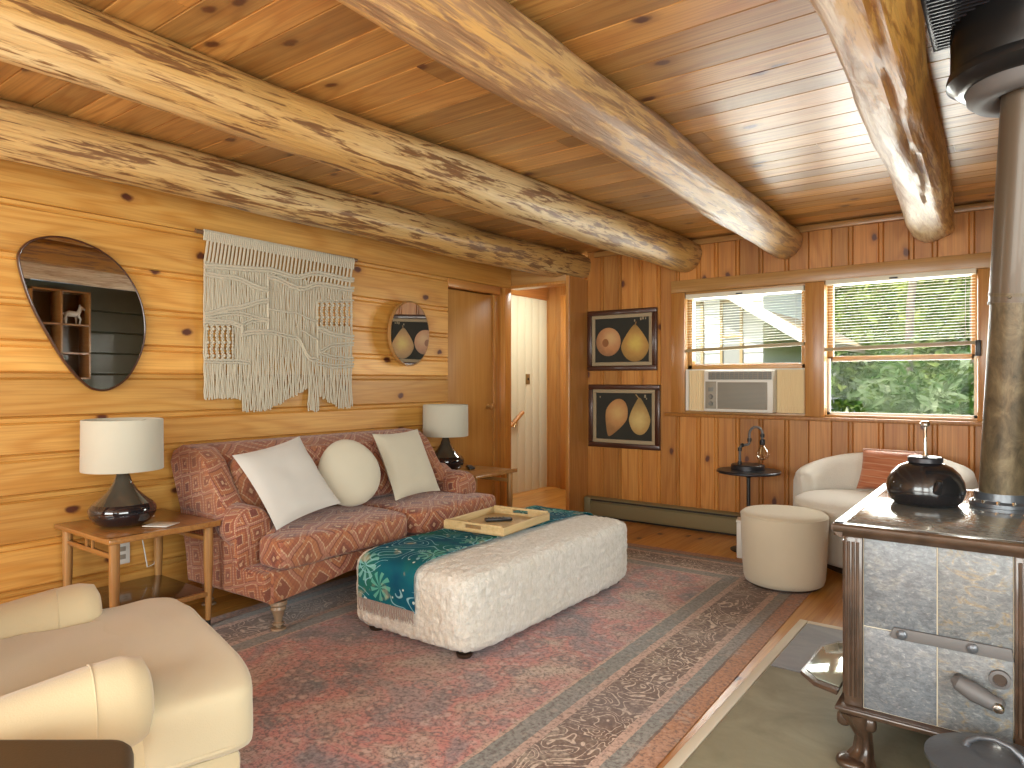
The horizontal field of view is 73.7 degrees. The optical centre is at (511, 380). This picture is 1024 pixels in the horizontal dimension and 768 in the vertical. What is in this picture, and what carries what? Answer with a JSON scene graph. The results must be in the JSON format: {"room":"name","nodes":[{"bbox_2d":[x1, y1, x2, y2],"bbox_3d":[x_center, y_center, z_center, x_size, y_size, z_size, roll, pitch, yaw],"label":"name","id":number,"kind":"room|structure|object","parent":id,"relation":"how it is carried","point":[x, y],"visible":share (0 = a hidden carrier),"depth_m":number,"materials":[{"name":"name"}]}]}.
{"room":"living room","nodes":[
{"label":"living room","id":0,"kind":"room"},
{"bbox_2d":[0,159,510,603],"bbox_3d":[-2.277,0.035,3.123,0.080,2.310,7.500,0,0,37],"label":"wall","id":1,"kind":"structure","parent":0,"point":[43,404],"depth_m":3.61,"materials":[{"name":"brown wood"}]},
{"bbox_2d":[16,236,145,390],"bbox_3d":[-2.056,-0.314,3.291,0.029,0.729,0.574,0,0,33],"label":"mirror","id":2,"kind":"object","parent":1,"relation":"attached to","point":[87,306],"visible":1,"depth_m":3.28,"materials":[{"name":"brown mirror"}]},
{"bbox_2d":[120,542,129,563],"bbox_3d":[-1.972,0.870,3.458,0.008,0.114,0.070,0,0,37],"label":"wall outlet","id":3,"kind":"object","parent":1,"relation":"attached to","point":[125,547],"visible":0.58,"depth_m":3.46,"materials":[{"name":"white plastic"}]},
{"bbox_2d":[187,581,214,588],"bbox_3d":[-2.491,1.135,2.753,0.014,0.070,6.650,0,0,37],"label":"baseboard","id":4,"kind":"structure","parent":1,"relation":"attached to","point":[193,583],"depth_m":3.75,"materials":[{"name":"brown wood"}]},
{"bbox_2d":[194,228,357,411],"bbox_3d":[-1.394,-0.320,4.197,0.035,1.040,1.136,0,0,37],"label":"macrame hanging","id":5,"kind":"object","parent":1,"relation":"attached to","point":[222,278],"visible":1,"depth_m":4.12,"materials":[{"name":"beige fabric"}]},
{"bbox_2d":[388,301,428,365],"bbox_3d":[-0.752,-0.347,5.001,0.026,0.476,0.476,2,1,29],"label":"round mirror","id":6,"kind":"object","parent":1,"relation":"attached to","point":[408,326],"visible":1,"depth_m":4.97,"materials":[{"name":"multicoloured mirror"}]},
{"bbox_2d":[447,289,494,494],"bbox_3d":[-0.346,0.203,5.719,0.095,1.895,0.630,0,0,37],"label":"door","id":7,"kind":"structure","parent":1,"relation":"in","point":[470,315],"depth_m":5.77,"materials":[{"name":"brown wood"}]},
{"bbox_2d":[447,278,499,294],"bbox_3d":[-0.341,-0.788,5.734,0.094,0.067,0.680,0,0,37],"label":"trim","id":8,"kind":"structure","parent":1,"relation":"attached to","point":[456,284],"depth_m":5.70,"materials":[{"name":"brown wood"}]},
{"bbox_2d":[490,295,496,504],"bbox_3d":[-0.171,0.207,6.013,0.075,1.925,0.050,0,0,37],"label":"trim","id":9,"kind":"structure","parent":1,"relation":"attached to","point":[494,296],"depth_m":5.99,"materials":[{"name":"brown wood"}]},
{"bbox_2d":[497,288,510,505],"bbox_3d":[-0.095,0.172,6.081,0.116,1.995,0.150,0,0,37],"label":"trim","id":10,"kind":"structure","parent":1,"relation":"attached to","point":[504,299],"depth_m":6.04,"materials":[{"name":"brown wood"}]},
{"bbox_2d":[510,280,565,289],"bbox_3d":[0.248,-0.836,5.980,0.588,0.028,0.112,0,0,37],"label":"trim","id":11,"kind":"structure","parent":1,"relation":"attached to","point":[555,283],"depth_m":5.94,"materials":[{"name":"brown wood"}]},
{"bbox_2d":[0,0,998,256],"bbox_3d":[-0.082,-1.160,2.490,5.698,0.080,9.100,0,0,37],"label":"ceiling","id":12,"kind":"structure","parent":0,"point":[761,88],"depth_m":2.75,"materials":[{"name":"brown wood"}]},
{"bbox_2d":[0,99,590,278],"bbox_3d":[-1.846,-1.012,2.979,0.336,0.259,7.827,0,0,38],"label":"ceiling beam","id":13,"kind":"structure","parent":12,"relation":"attached to","point":[29,135],"depth_m":3.46,"materials":[{"name":"brown wood"}]},
{"bbox_2d":[0,0,701,271],"bbox_3d":[-1.050,-1.001,2.388,0.308,0.282,7.830,0,0,38],"label":"ceiling beam","id":14,"kind":"structure","parent":12,"relation":"attached to","point":[71,41],"depth_m":2.56,"materials":[{"name":"brown wood"}]},
{"bbox_2d":[336,0,802,258],"bbox_3d":[-0.269,-1.011,1.807,0.277,0.270,7.824,0,0,36],"label":"ceiling beam","id":15,"kind":"structure","parent":12,"relation":"attached to","point":[493,45],"depth_m":2.28,"materials":[{"name":"brown wood"}]},
{"bbox_2d":[809,0,953,242],"bbox_3d":[0.500,-1.017,1.236,0.289,0.265,7.827,0,0,35],"label":"ceiling beam","id":16,"kind":"structure","parent":12,"relation":"attached to","point":[879,46],"depth_m":2.22,"materials":[{"name":"brown wood"}]},
{"bbox_2d":[920,0,989,51],"bbox_3d":[1.367,-1.109,2.025,0.240,0.019,0.480,0,0,37],"label":"ceiling vent","id":17,"kind":"object","parent":12,"relation":"in","point":[940,16],"visible":0.46,"depth_m":2.06,"materials":[{"name":"black metal"}]},
{"bbox_2d":[946,0,1023,117],"bbox_3d":[1.573,-0.986,2.067,0.437,0.267,0.437,0,0,37],"label":"stovepipe collar","id":18,"kind":"object","parent":12,"relation":"attached to","point":[987,43],"visible":0.89,"depth_m":2.00,"materials":[{"name":"black metal"}]},
{"bbox_2d":[184,487,842,767],"bbox_3d":[-0.082,1.210,2.490,5.700,0.080,9.098,0,0,37],"label":"floor","id":19,"kind":"structure","parent":0,"point":[824,605],"depth_m":3.81,"materials":[{"name":"brown wood"}]},
{"bbox_2d":[205,543,827,767],"bbox_3d":[-0.270,1.167,3.065,2.312,0.004,4.300,0,0,35],"label":"rug","id":20,"kind":"object","parent":19,"relation":"on","point":[617,677],"visible":0.52,"depth_m":2.72,"materials":[{"name":"red fabric"}]},
{"bbox_2d":[0,740,133,767],"bbox_3d":[-0.792,0.896,1.058,0.473,0.536,0.342,0,0,-6],"label":"table","id":21,"kind":"object","parent":20,"relation":"on","point":[13,753],"visible":1,"depth_m":1.15,"materials":[{"name":"brown wood"}]},
{"bbox_2d":[0,583,252,767],"bbox_3d":[-1.256,0.709,1.639,1.022,0.910,0.905,0,0,-39],"label":"armchair","id":22,"kind":"object","parent":20,"relation":"on","point":[152,676],"visible":0.92,"depth_m":1.59,"materials":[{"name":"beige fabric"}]},
{"bbox_2d":[55,508,220,624],"bbox_3d":[-1.762,0.913,3.221,0.570,0.501,0.500,0,0,37],"label":"end table","id":23,"kind":"object","parent":20,"relation":"on","point":[158,585],"visible":0.77,"depth_m":3.18,"materials":[{"name":"brown wood"}]},
{"bbox_2d":[79,417,163,566],"bbox_3d":[-1.860,0.591,3.268,0.340,0.828,0.575,0,0,-28],"label":"table lamp","id":24,"kind":"object","parent":23,"relation":"on","point":[121,447],"visible":0.97,"depth_m":3.05,"materials":[{"name":"black ceramic"}]},
{"bbox_2d":[97,575,203,608],"bbox_3d":[-1.762,1.009,3.221,0.500,0.016,0.440,0,0,37],"label":"shelf","id":25,"kind":"object","parent":23,"relation":"attached to","point":[154,586],"depth_m":3.26,"materials":[{"name":"brown wood"}]},
{"bbox_2d":[142,521,179,526],"bbox_3d":[-1.620,0.662,3.152,0.120,0.004,0.100,0,0,8],"label":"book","id":26,"kind":"object","parent":23,"relation":"on","point":[157,523],"visible":1,"depth_m":3.14,"materials":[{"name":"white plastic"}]},
{"bbox_2d":[171,428,495,631],"bbox_3d":[-0.930,0.747,4.030,0.900,0.830,1.792,0,0,37],"label":"sofa","id":27,"kind":"object","parent":20,"relation":"on","point":[253,559],"visible":0.74,"depth_m":3.45,"materials":[{"name":"fabric"}]},
{"bbox_2d":[227,444,330,516],"bbox_3d":[-1.214,0.548,3.817,0.226,0.361,0.781,0,0,37],"label":"cushion","id":28,"kind":"object","parent":27,"relation":"on","point":[245,489],"depth_m":3.54,"materials":[{"name":"fabric"}]},
{"bbox_2d":[232,437,339,529],"bbox_3d":[-1.141,0.507,3.488,0.256,0.414,0.478,0,0,30],"label":"throw pillow","id":29,"kind":"object","parent":27,"relation":"on","point":[285,477],"visible":1,"depth_m":3.43,"materials":[{"name":"white fabric"}]},
{"bbox_2d":[259,504,406,569],"bbox_3d":[-1.036,0.799,3.636,0.600,0.157,0.862,0,0,37],"label":"seat cushion","id":30,"kind":"object","parent":27,"relation":"on","point":[336,532],"depth_m":3.41,"materials":[{"name":"fabric"}]},
{"bbox_2d":[318,439,380,506],"bbox_3d":[-0.910,0.513,3.821,0.361,0.363,0.176,0,0,-33],"label":"round pillow","id":31,"kind":"object","parent":27,"relation":"on","point":[349,468],"visible":0.94,"depth_m":3.77,"materials":[{"name":"beige fabric"}]},
{"bbox_2d":[359,439,393,497],"bbox_3d":[-0.797,0.548,4.378,0.226,0.361,0.601,0,0,37],"label":"cushion","id":32,"kind":"object","parent":27,"relation":"on","point":[384,490],"depth_m":4.23,"materials":[{"name":"fabric"}]},
{"bbox_2d":[372,429,439,499],"bbox_3d":[-0.647,0.506,4.211,0.210,0.392,0.400,0,0,37],"label":"throw pillow","id":33,"kind":"object","parent":27,"relation":"on","point":[409,471],"visible":1,"depth_m":4.15,"materials":[{"name":"beige fabric"}]},
{"bbox_2d":[361,491,495,533],"bbox_3d":[-0.552,0.799,4.289,0.600,0.157,0.752,0,0,37],"label":"seat cushion","id":34,"kind":"object","parent":27,"relation":"on","point":[425,512],"depth_m":4.07,"materials":[{"name":"fabric"}]},
{"bbox_2d":[458,464,517,506],"bbox_3d":[-0.334,0.913,5.144,0.570,0.501,0.500,0,0,37],"label":"end table","id":35,"kind":"object","parent":20,"relation":"on","point":[480,472],"visible":0.19,"depth_m":5.15,"materials":[{"name":"brown wood"}]},
{"bbox_2d":[423,404,467,469],"bbox_3d":[-0.497,0.421,5.109,0.340,0.488,0.340,0,0,37],"label":"table lamp","id":36,"kind":"object","parent":35,"relation":"on","point":[444,421],"visible":0.87,"depth_m":4.98,"materials":[{"name":"white fabric"}]},
{"bbox_2d":[356,514,627,658],"bbox_3d":[-0.032,0.974,3.580,0.764,0.379,1.513,0,0,37],"label":"ottoman","id":37,"kind":"object","parent":20,"relation":"on","point":[469,599],"visible":0.73,"depth_m":3.07,"materials":[{"name":"white fabric"}]},
{"bbox_2d":[358,505,592,624],"bbox_3d":[-0.101,0.908,3.631,0.367,0.278,1.549,0,0,37],"label":"throw blanket","id":38,"kind":"object","parent":37,"relation":"on","point":[386,572],"visible":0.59,"depth_m":3.08,"materials":[{"name":"teal fabric"}]},
{"bbox_2d":[444,505,549,536],"bbox_3d":[-0.074,0.741,3.649,0.370,0.050,0.470,0,0,32],"label":"serving tray","id":39,"kind":"object","parent":38,"relation":"on","point":[474,522],"visible":1,"depth_m":3.63,"materials":[{"name":"brown wood"}]},
{"bbox_2d":[484,517,512,521],"bbox_3d":[-0.073,0.747,3.692,0.150,0.018,0.045,0,0,-10],"label":"remote control","id":40,"kind":"object","parent":39,"relation":"in","point":[489,519],"visible":1,"depth_m":3.67,"materials":[{"name":"black plastic"}]},
{"bbox_2d":[740,505,828,593],"bbox_3d":[1.564,0.954,3.927,0.477,0.419,0.477,0,0,37],"label":"pouf","id":41,"kind":"object","parent":20,"relation":"on","point":[785,547],"visible":1,"depth_m":3.74,"materials":[{"name":"beige"}]},
{"bbox_2d":[736,517,741,557],"bbox_3d":[1.570,1.041,4.520,0.156,0.252,0.126,0,0,23],"label":"storage box","id":42,"kind":"object","parent":19,"relation":"on","point":[739,542],"visible":0.28,"depth_m":4.49,"materials":[{"name":"white plastic"}]},
{"bbox_2d":[683,627,803,764],"bbox_3d":[1.374,1.158,1.477,2.055,0.024,2.810,0,0,37],"label":"hearth","id":43,"kind":"object","parent":19,"relation":"on","point":[803,627],"visible":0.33,"depth_m":2.45,"materials":[{"name":"beige tile"}]},
{"bbox_2d":[681,623,931,767],"bbox_3d":[1.183,1.142,2.256,0.810,0.006,1.777,0,0,37],"label":"hearth pad","id":44,"kind":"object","parent":43,"relation":"on","point":[783,720],"depth_m":2.22,"materials":[{"name":"beige stone"}]},
{"bbox_2d":[801,483,1023,767],"bbox_3d":[1.387,0.777,2.257,0.665,0.724,1.022,0,0,37],"label":"wood stove","id":45,"kind":"object","parent":44,"relation":"on","point":[932,644],"visible":0.96,"depth_m":1.91,"materials":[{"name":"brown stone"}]},
{"bbox_2d":[886,421,966,507],"bbox_3d":[1.402,0.275,2.317,0.235,0.279,0.243,0,0,37],"label":"kettle","id":46,"kind":"object","parent":45,"relation":"on","point":[924,480],"visible":1,"depth_m":2.25,"materials":[{"name":"black metal"}]},
{"bbox_2d":[969,88,1023,510],"bbox_3d":[1.595,-0.263,2.181,0.184,1.356,0.386,0,0,22],"label":"stovepipe","id":47,"kind":"object","parent":45,"relation":"on","point":[1001,472],"visible":1,"depth_m":2.15,"materials":[{"name":"grey metal"}]},
{"bbox_2d":[924,732,1023,767],"bbox_3d":[1.129,0.986,1.596,0.284,0.306,0.284,0,0,37],"label":"pail","id":48,"kind":"object","parent":44,"relation":"on","point":[952,749],"visible":1,"depth_m":1.61,"materials":[{"name":"grey metal"}]},
{"bbox_2d":[717,466,780,551],"bbox_3d":[1.634,0.892,4.716,0.424,0.554,0.424,0,0,37],"label":"pedestal table","id":49,"kind":"object","parent":19,"relation":"on","point":[768,472],"visible":0.52,"depth_m":4.64,"materials":[{"name":"black metal"}]},
{"bbox_2d":[731,426,769,470],"bbox_3d":[1.645,0.463,4.752,0.236,0.304,0.225,0,0,-41],"label":"lamp","id":50,"kind":"object","parent":49,"relation":"on","point":[739,466],"visible":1,"depth_m":4.74,"materials":[{"name":"black metal"}]},
{"bbox_2d":[664,619,842,767],"bbox_3d":[1.356,1.155,1.484,2.093,0.030,2.900,0,0,37],"label":"trim","id":51,"kind":"structure","parent":19,"relation":"on","point":[705,730],"depth_m":2.45,"materials":[{"name":"beige wood"}]},
{"bbox_2d":[793,452,977,573],"bbox_3d":[2.214,0.817,4.184,0.923,0.705,1.065,0,0,-31],"label":"swivel chair","id":52,"kind":"object","parent":19,"relation":"on","point":[828,485],"visible":0.29,"depth_m":4.36,"materials":[{"name":"fabric"}]},
{"bbox_2d":[793,489,873,526],"bbox_3d":[2.149,0.775,4.155,0.781,0.153,0.825,0,0,-31],"label":"seat cushion","id":53,"kind":"object","parent":52,"relation":"on","point":[834,503],"depth_m":4.11,"materials":[{"name":"fabric"}]},
{"bbox_2d":[856,448,922,488],"bbox_3d":[2.373,0.563,4.281,0.136,0.267,0.408,0,0,-31],"label":"striped cushion","id":54,"kind":"object","parent":52,"relation":"on","point":[877,464],"visible":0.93,"depth_m":4.31,"materials":[{"name":"fabric"}]},
{"bbox_2d":[511,295,546,493],"bbox_3d":[-0.062,0.140,7.053,0.110,2.060,1.450,0,0,37],"label":"wall","id":55,"kind":"structure","parent":0,"point":[528,315],"depth_m":7.30,"materials":[{"name":"beige"}]},
{"bbox_2d":[511,411,523,427],"bbox_3d":[-0.026,0.438,6.940,0.082,0.261,0.430,0,0,37],"label":"handrail","id":56,"kind":"object","parent":55,"relation":"attached to","point":[514,422],"visible":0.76,"depth_m":7.00,"materials":[{"name":"brown wood"}]},
{"bbox_2d":[526,374,529,383],"bbox_3d":[0.172,-0.020,7.259,0.016,0.110,0.070,0,0,37],"label":"light switch","id":57,"kind":"object","parent":55,"relation":"attached to","point":[527,375],"visible":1,"depth_m":7.25,"materials":[{"name":"gold metal"}]},
{"bbox_2d":[511,287,547,300],"bbox_3d":[-0.062,-1.005,7.053,0.130,0.230,1.450,0,0,37],"label":"ceiling","id":58,"kind":"structure","parent":55,"relation":"attached to","point":[539,293],"depth_m":7.36,"materials":[{"name":"brown wood"}]},
{"bbox_2d":[547,277,587,487],"bbox_3d":[0.840,0.025,7.286,1.260,2.290,0.080,0,0,37],"label":"wall","id":59,"kind":"structure","parent":0,"point":[553,303],"depth_m":7.52,"materials":[{"name":"brown wood"}]},
{"bbox_2d":[560,295,565,488],"bbox_3d":[0.575,0.120,7.399,0.100,2.100,0.045,0,0,37],"label":"trim","id":60,"kind":"structure","parent":59,"relation":"attached to","point":[562,297],"depth_m":7.39,"materials":[{"name":"brown wood"}]},
{"bbox_2d":[566,275,587,511],"bbox_3d":[0.899,0.140,6.339,0.035,2.060,1.450,0,0,37],"label":"wall","id":61,"kind":"structure","parent":0,"point":[576,287],"depth_m":5.84,"materials":[{"name":"brown wood"}]},
{"bbox_2d":[511,249,571,285],"bbox_3d":[0.213,-0.980,6.011,0.674,0.280,0.095,0,0,37],"label":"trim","id":62,"kind":"structure","parent":61,"relation":"attached to","point":[517,277],"depth_m":6.00,"materials":[{"name":"brown wood"}]},
{"bbox_2d":[588,201,993,512],"bbox_3d":[2.438,0.025,4.742,4.340,2.290,0.120,0,0,37],"label":"wall","id":63,"kind":"structure","parent":0,"point":[683,472],"depth_m":5.21,"materials":[{"name":"brown wood"}]},
{"bbox_2d":[587,307,657,370],"bbox_3d":[0.924,-0.346,5.770,0.650,0.517,0.028,0,0,37],"label":"framed picture","id":64,"kind":"object","parent":63,"relation":"attached to","point":[621,339],"visible":1,"depth_m":5.76,"materials":[{"name":"brown"}]},
{"bbox_2d":[588,384,660,450],"bbox_3d":[0.939,0.299,5.759,0.666,0.538,0.028,0,0,37],"label":"framed picture","id":65,"kind":"object","parent":63,"relation":"attached to","point":[619,416],"visible":1,"depth_m":5.75,"materials":[{"name":"brown"}]},
{"bbox_2d":[584,495,740,535],"bbox_3d":[1.818,1.084,5.081,2.920,0.167,0.070,0,0,37],"label":"baseboard heater","id":66,"kind":"object","parent":63,"relation":"attached to","point":[674,516],"visible":0.3,"depth_m":5.49,"materials":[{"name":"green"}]},
{"bbox_2d":[685,283,804,415],"bbox_3d":[1.784,-0.225,5.226,0.933,0.960,0.122,0,0,37],"label":"window","id":67,"kind":"structure","parent":63,"relation":"in","point":[689,356],"depth_m":5.27,"materials":[{"name":"brown wood"}]},
{"bbox_2d":[686,368,804,413],"bbox_3d":[1.807,0.071,5.256,0.894,0.326,0.405,0,0,37],"label":"air conditioner","id":68,"kind":"object","parent":67,"relation":"attached to","point":[777,390],"visible":1,"depth_m":5.06,"materials":[{"name":"white plastic"}]},
{"bbox_2d":[717,382,766,409],"bbox_3d":[1.714,0.111,5.092,0.370,0.203,0.008,0,0,37],"label":"grille","id":69,"kind":"object","parent":68,"relation":"attached to","point":[730,395],"depth_m":5.09,"materials":[{"name":"grey plastic"}]},
{"bbox_2d":[686,286,804,351],"bbox_3d":[1.747,-0.457,5.176,0.889,0.457,0.053,0,0,37],"label":"blind","id":70,"kind":"object","parent":67,"relation":"attached to","point":[795,289],"visible":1,"depth_m":5.14,"materials":[{"name":"beige"}]},
{"bbox_2d":[594,201,993,257],"bbox_3d":[2.425,-1.092,4.657,4.260,0.044,0.029,0,0,37],"label":"trim","id":71,"kind":"structure","parent":63,"relation":"attached to","point":[986,205],"depth_m":4.73,"materials":[{"name":"brown wood"}]},
{"bbox_2d":[664,413,981,425],"bbox_3d":[2.134,0.269,4.861,2.230,0.026,0.049,0,0,37],"label":"trim","id":72,"kind":"structure","parent":63,"relation":"attached to","point":[866,420],"depth_m":4.78,"materials":[{"name":"brown wood"}]},
{"bbox_2d":[671,268,989,421],"bbox_3d":[2.150,-0.225,4.866,2.150,0.959,0.021,0,0,37],"label":"trim","id":73,"kind":"structure","parent":63,"relation":"attached to","point":[814,291],"depth_m":4.86,"materials":[{"name":"brown wood"}]},
{"bbox_2d":[671,252,990,293],"bbox_3d":[2.150,-0.753,4.866,2.150,0.097,0.021,0,0,37],"label":"trim","id":74,"kind":"structure","parent":63,"relation":"attached to","point":[977,260],"depth_m":4.76,"materials":[{"name":"brown wood"}]},
{"bbox_2d":[824,269,977,420],"bbox_3d":[2.610,-0.237,4.612,0.924,0.985,0.122,0,0,37],"label":"window","id":75,"kind":"structure","parent":63,"relation":"in","point":[829,355],"depth_m":4.62,"materials":[{"name":"brown wood"}]},
{"bbox_2d":[826,268,980,355],"bbox_3d":[2.576,-0.433,4.546,0.905,0.554,0.076,0,0,37],"label":"blind","id":76,"kind":"object","parent":75,"relation":"attached to","point":[977,343],"visible":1,"depth_m":4.52,"materials":[{"name":"beige"}]},
{"label":"outside","id":77,"kind":"structure","parent":0,"visible":0},
{"bbox_3d":[9.337,1.570,17.604,46.000,0.100,28.600,0,0,37],"label":"ground","id":78,"kind":"structure","parent":77,"visible":0},
{"bbox_2d":[695,292,864,363],"bbox_3d":[2.895,-0.640,13.090,6.240,4.340,4.730,0,0,37],"label":"neighbouring house","id":79,"kind":"structure","parent":78,"relation":"on","point":[786,354],"depth_m":10.31,"materials":[{"name":"white"}]},
{"bbox_2d":[831,276,970,412],"bbox_3d":[11.698,-3.252,15.475,7.769,9.802,15.731,0,0,-38],"label":"trees","id":80,"kind":"object","parent":78,"relation":"on","point":[843,368],"visible":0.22,"depth_m":15.85,"materials":[{"name":"green plant"}]},
{"bbox_2d":[832,333,973,414],"bbox_3d":[6.732,0.391,9.159,5.194,2.436,6.282,0,0,37],"label":"shrubbery","id":81,"kind":"object","parent":78,"relation":"on","point":[945,399],"visible":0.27,"depth_m":10.17,"materials":[{"name":"green plant"}]},
{"bbox_2d":[904,280,916,381],"bbox_3d":[7.276,-1.466,13.005,0.255,6.009,0.995,0,0,-34],"label":"trunk","id":82,"kind":"object","parent":78,"relation":"on","point":[909,321],"visible":0.08,"depth_m":12.72,"materials":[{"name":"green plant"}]},
{"bbox_2d":[969,284,973,390],"bbox_3d":[8.836,-1.469,12.214,1.173,6.011,0.417,0,0,25],"label":"trunk","id":83,"kind":"object","parent":78,"relation":"on","point":[972,360],"visible":0.02,"depth_m":12.42,"materials":[{"name":"green plant"}]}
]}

